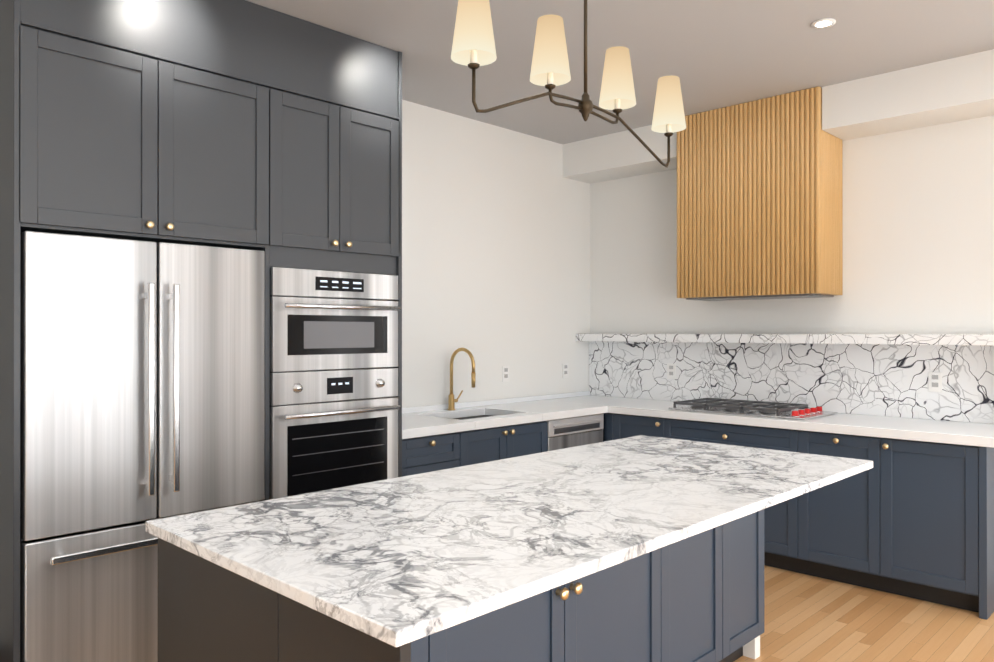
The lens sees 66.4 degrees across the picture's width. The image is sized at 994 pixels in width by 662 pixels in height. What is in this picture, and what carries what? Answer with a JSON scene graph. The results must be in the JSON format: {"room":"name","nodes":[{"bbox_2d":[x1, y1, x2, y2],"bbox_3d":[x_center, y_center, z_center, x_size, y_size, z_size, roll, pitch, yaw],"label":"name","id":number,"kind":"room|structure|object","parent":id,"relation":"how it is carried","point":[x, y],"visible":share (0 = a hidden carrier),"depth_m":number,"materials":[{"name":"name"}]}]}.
{"room":"kitchen","nodes":[
{"label":"kitchen","id":0,"kind":"room"},
{"bbox_2d":[402,100,589,418],"bbox_3d":[-1.910,-0.022,3.577,0.100,2.920,7.800,0,0,44],"label":"wall","id":1,"kind":"structure","parent":0,"point":[495,249],"depth_m":5.41,"materials":[{"name":"white paint"}]},
{"bbox_2d":[0,16,255,248],"bbox_3d":[-1.596,-0.754,3.361,0.646,0.744,1.065,0,0,44],"label":"upper cabinet","id":2,"kind":"object","parent":1,"relation":"attached to","point":[244,124],"depth_m":3.01,"materials":[{"name":"grey paint"}]},
{"bbox_2d":[0,0,399,111],"bbox_3d":[-1.359,-1.300,3.612,0.638,0.356,1.741,0,0,44],"label":"soffit","id":3,"kind":"object","parent":1,"relation":"attached to","point":[254,39],"depth_m":3.40,"materials":[{"name":"grey paint"}]},
{"bbox_2d":[248,76,401,267],"bbox_3d":[-1.030,-0.754,3.945,0.646,0.744,0.822,0,0,44],"label":"upper cabinet","id":4,"kind":"object","parent":1,"relation":"attached to","point":[329,169],"depth_m":3.69,"materials":[{"name":"grey paint"}]},
{"bbox_2d":[502,366,508,381],"bbox_3d":[0.063,0.313,5.534,0.008,0.117,0.072,0,0,44],"label":"electrical outlet plate","id":5,"kind":"object","parent":1,"relation":"attached to","point":[505,369],"depth_m":5.53,"materials":[{"name":"white plastic"}]},
{"bbox_2d":[562,363,568,377],"bbox_3d":[0.544,0.314,6.030,0.008,0.117,0.072,0,0,44],"label":"electrical outlet plate","id":6,"kind":"object","parent":1,"relation":"attached to","point":[565,366],"depth_m":6.03,"materials":[{"name":"white plastic"}]},
{"bbox_2d":[246,0,993,143],"bbox_3d":[0.423,-1.535,1.317,6.600,0.100,7.800,0,0,44],"label":"ceiling","id":7,"kind":"structure","parent":0,"point":[713,54],"depth_m":3.92,"materials":[{"name":"grey paint"}]},
{"bbox_2d":[451,0,685,167],"bbox_3d":[0.307,-1.066,2.633,0.136,0.835,1.216,0,0,44],"label":"chandelier","id":8,"kind":"object","parent":7,"relation":"hanging from","point":[473,47],"visible":1,"depth_m":2.51,"materials":[{"name":"beige fabric"}]},
{"bbox_2d":[811,18,835,28],"bbox_3d":[1.568,-1.477,3.647,0.109,0.008,0.109,0,0,-1],"label":"recessed light","id":9,"kind":"object","parent":7,"relation":"in","point":[823,23],"visible":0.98,"depth_m":3.61,"materials":[{"name":"white plastic"}]},
{"bbox_2d":[563,49,993,183],"bbox_3d":[2.943,-1.351,3.916,6.400,0.260,0.360,0,0,44],"label":"soffit","id":10,"kind":"structure","parent":0,"point":[960,88],"depth_m":4.44,"materials":[{"name":"white paint"}]},
{"bbox_2d":[590,115,993,333],"bbox_3d":[3.139,-0.021,4.044,6.500,2.920,0.100,0,0,44],"label":"wall","id":11,"kind":"structure","parent":0,"point":[918,230],"depth_m":4.74,"materials":[{"name":"white paint"}]},
{"bbox_2d":[667,363,675,378],"bbox_3d":[1.311,0.303,5.706,0.072,0.117,0.008,0,0,44],"label":"electrical outlet plate","id":12,"kind":"object","parent":11,"relation":"attached to","point":[671,368],"depth_m":5.70,"materials":[{"name":"white plastic"}]},
{"bbox_2d":[677,86,842,300],"bbox_3d":[1.728,-0.847,5.062,0.980,1.259,0.396,0,0,44],"label":"range hood","id":13,"kind":"object","parent":11,"relation":"attached to","point":[759,198],"visible":0.94,"depth_m":4.84,"materials":[{"name":"brown wood"}]},
{"bbox_2d":[576,334,993,423],"bbox_3d":[1.778,0.273,5.151,2.996,0.504,0.196,0,0,44],"label":"backsplash","id":14,"kind":"structure","parent":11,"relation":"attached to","point":[876,374],"depth_m":4.95,"materials":[{"name":"stone"}]},
{"bbox_2d":[928,372,941,391],"bbox_3d":[2.582,0.301,4.474,0.072,0.117,0.008,0,0,44],"label":"electrical outlet plate","id":15,"kind":"object","parent":11,"relation":"attached to","point":[934,381],"depth_m":4.47,"materials":[{"name":"white plastic"}]},
{"bbox_2d":[734,565,993,661],"bbox_3d":[0.423,1.485,1.312,6.600,0.100,7.800,0,0,44],"label":"floor","id":16,"kind":"structure","parent":0,"point":[808,618],"depth_m":3.70,"materials":[{"name":"brown wood"}]},
{"bbox_2d":[20,231,264,661],"bbox_3d":[-1.590,0.536,3.305,0.697,1.803,0.957,0,0,44],"label":"fridge","id":17,"kind":"object","parent":16,"relation":"on","point":[142,382],"visible":0.83,"depth_m":3.00,"materials":[{"name":"grey metal"}]},
{"bbox_2d":[261,476,269,500],"bbox_3d":[-1.007,1.131,3.968,0.642,0.615,0.736,0,0,44],"label":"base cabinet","id":18,"kind":"object","parent":16,"relation":"on","point":[267,478],"depth_m":3.48,"materials":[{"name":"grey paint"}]},
{"bbox_2d":[270,267,400,499],"bbox_3d":[-0.965,0.263,3.928,0.658,1.112,0.730,0,0,44],"label":"wall oven","id":19,"kind":"object","parent":18,"relation":"in","point":[334,406],"visible":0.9,"depth_m":3.70,"materials":[{"name":"grey metal"}]},
{"bbox_2d":[402,421,547,476],"bbox_3d":[-0.305,1.008,4.688,0.648,0.864,1.228,0,0,44],"label":"base cabinet","id":20,"kind":"object","parent":16,"relation":"on","point":[425,454],"visible":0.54,"depth_m":4.44,"materials":[{"name":"blue paint"}]},
{"bbox_2d":[402,395,605,438],"bbox_3d":[-0.095,0.533,4.906,0.646,0.085,1.835,0,0,44],"label":"countertop","id":21,"kind":"structure","parent":20,"relation":"on","point":[423,421],"depth_m":4.99,"materials":[{"name":"white stone"}]},
{"bbox_2d":[447,348,475,409],"bbox_3d":[-0.208,0.317,5.011,0.252,0.416,0.124,0,0,44],"label":"faucet","id":22,"kind":"object","parent":21,"relation":"on","point":[451,404],"visible":1,"depth_m":5.03,"materials":[{"name":"gold metal"}]},
{"bbox_2d":[454,415,489,419],"bbox_3d":[-0.148,0.679,4.848,0.424,0.203,0.624,0,0,44],"label":"sink","id":23,"kind":"object","parent":21,"relation":"in","point":[472,417],"visible":0.02,"depth_m":5.12,"materials":[{"name":"silver metal"}]},
{"bbox_2d":[158,471,863,661],"bbox_3d":[0.275,0.995,2.568,1.060,0.884,2.375,0,0,44],"label":"kitchen island","id":24,"kind":"object","parent":16,"relation":"on","point":[699,599],"depth_m":2.32,"materials":[{"name":"blue paint"}]},
{"bbox_2d":[146,435,872,650],"bbox_3d":[0.276,0.536,2.570,1.100,0.030,2.430,0,0,44],"label":"island countertop","id":25,"kind":"structure","parent":24,"relation":"on","point":[399,562],"depth_m":2.04,"materials":[{"name":"white stone"}]},
{"bbox_2d":[546,414,603,450],"bbox_3d":[0.334,1.011,5.344,0.620,0.860,0.597,0,0,44],"label":"dishwasher","id":26,"kind":"object","parent":16,"relation":"on","point":[563,433],"visible":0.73,"depth_m":5.12,"materials":[{"name":"grey metal"}]},
{"bbox_2d":[601,413,620,441],"bbox_3d":[0.815,1.010,5.791,0.721,0.864,0.616,0,0,44],"label":"base cabinet","id":27,"kind":"object","parent":16,"relation":"on","point":[612,421],"depth_m":5.37,"materials":[{"name":"blue paint"}]},
{"bbox_2d":[621,414,672,438],"bbox_3d":[1.178,1.010,5.439,0.540,0.864,0.616,0,0,44],"label":"base cabinet","id":28,"kind":"object","parent":16,"relation":"on","point":[631,425],"depth_m":5.18,"materials":[{"name":"blue paint"}]},
{"bbox_2d":[673,419,808,574],"bbox_3d":[1.652,1.009,4.980,1.020,0.864,0.616,0,0,44],"label":"base cabinet","id":29,"kind":"object","parent":16,"relation":"on","point":[786,523],"depth_m":4.55,"materials":[{"name":"blue paint"}]},
{"bbox_2d":[809,431,864,586],"bbox_3d":[2.137,1.008,4.510,0.570,0.864,0.616,0,0,44],"label":"base cabinet","id":30,"kind":"object","parent":16,"relation":"on","point":[836,509],"depth_m":4.30,"materials":[{"name":"blue paint"}]},
{"bbox_2d":[865,436,993,619],"bbox_3d":[2.454,1.007,4.198,0.560,0.864,0.621,0,0,44],"label":"base cabinet","id":31,"kind":"object","parent":16,"relation":"on","point":[910,518],"depth_m":3.97,"materials":[{"name":"blue paint"}]},
{"bbox_2d":[549,391,993,447],"bbox_3d":[1.624,0.533,4.977,3.016,0.085,0.659,0,0,44],"label":"countertop","id":32,"kind":"structure","parent":31,"relation":"on","point":[927,430],"depth_m":4.40,"materials":[{"name":"white stone"}]},
{"bbox_2d":[668,398,837,419],"bbox_3d":[1.654,0.500,4.954,0.920,0.050,0.510,0,0,44],"label":"cooktop","id":33,"kind":"object","parent":32,"relation":"in","point":[759,409],"visible":1,"depth_m":4.85,"materials":[{"name":"silver metal"}]}
]}

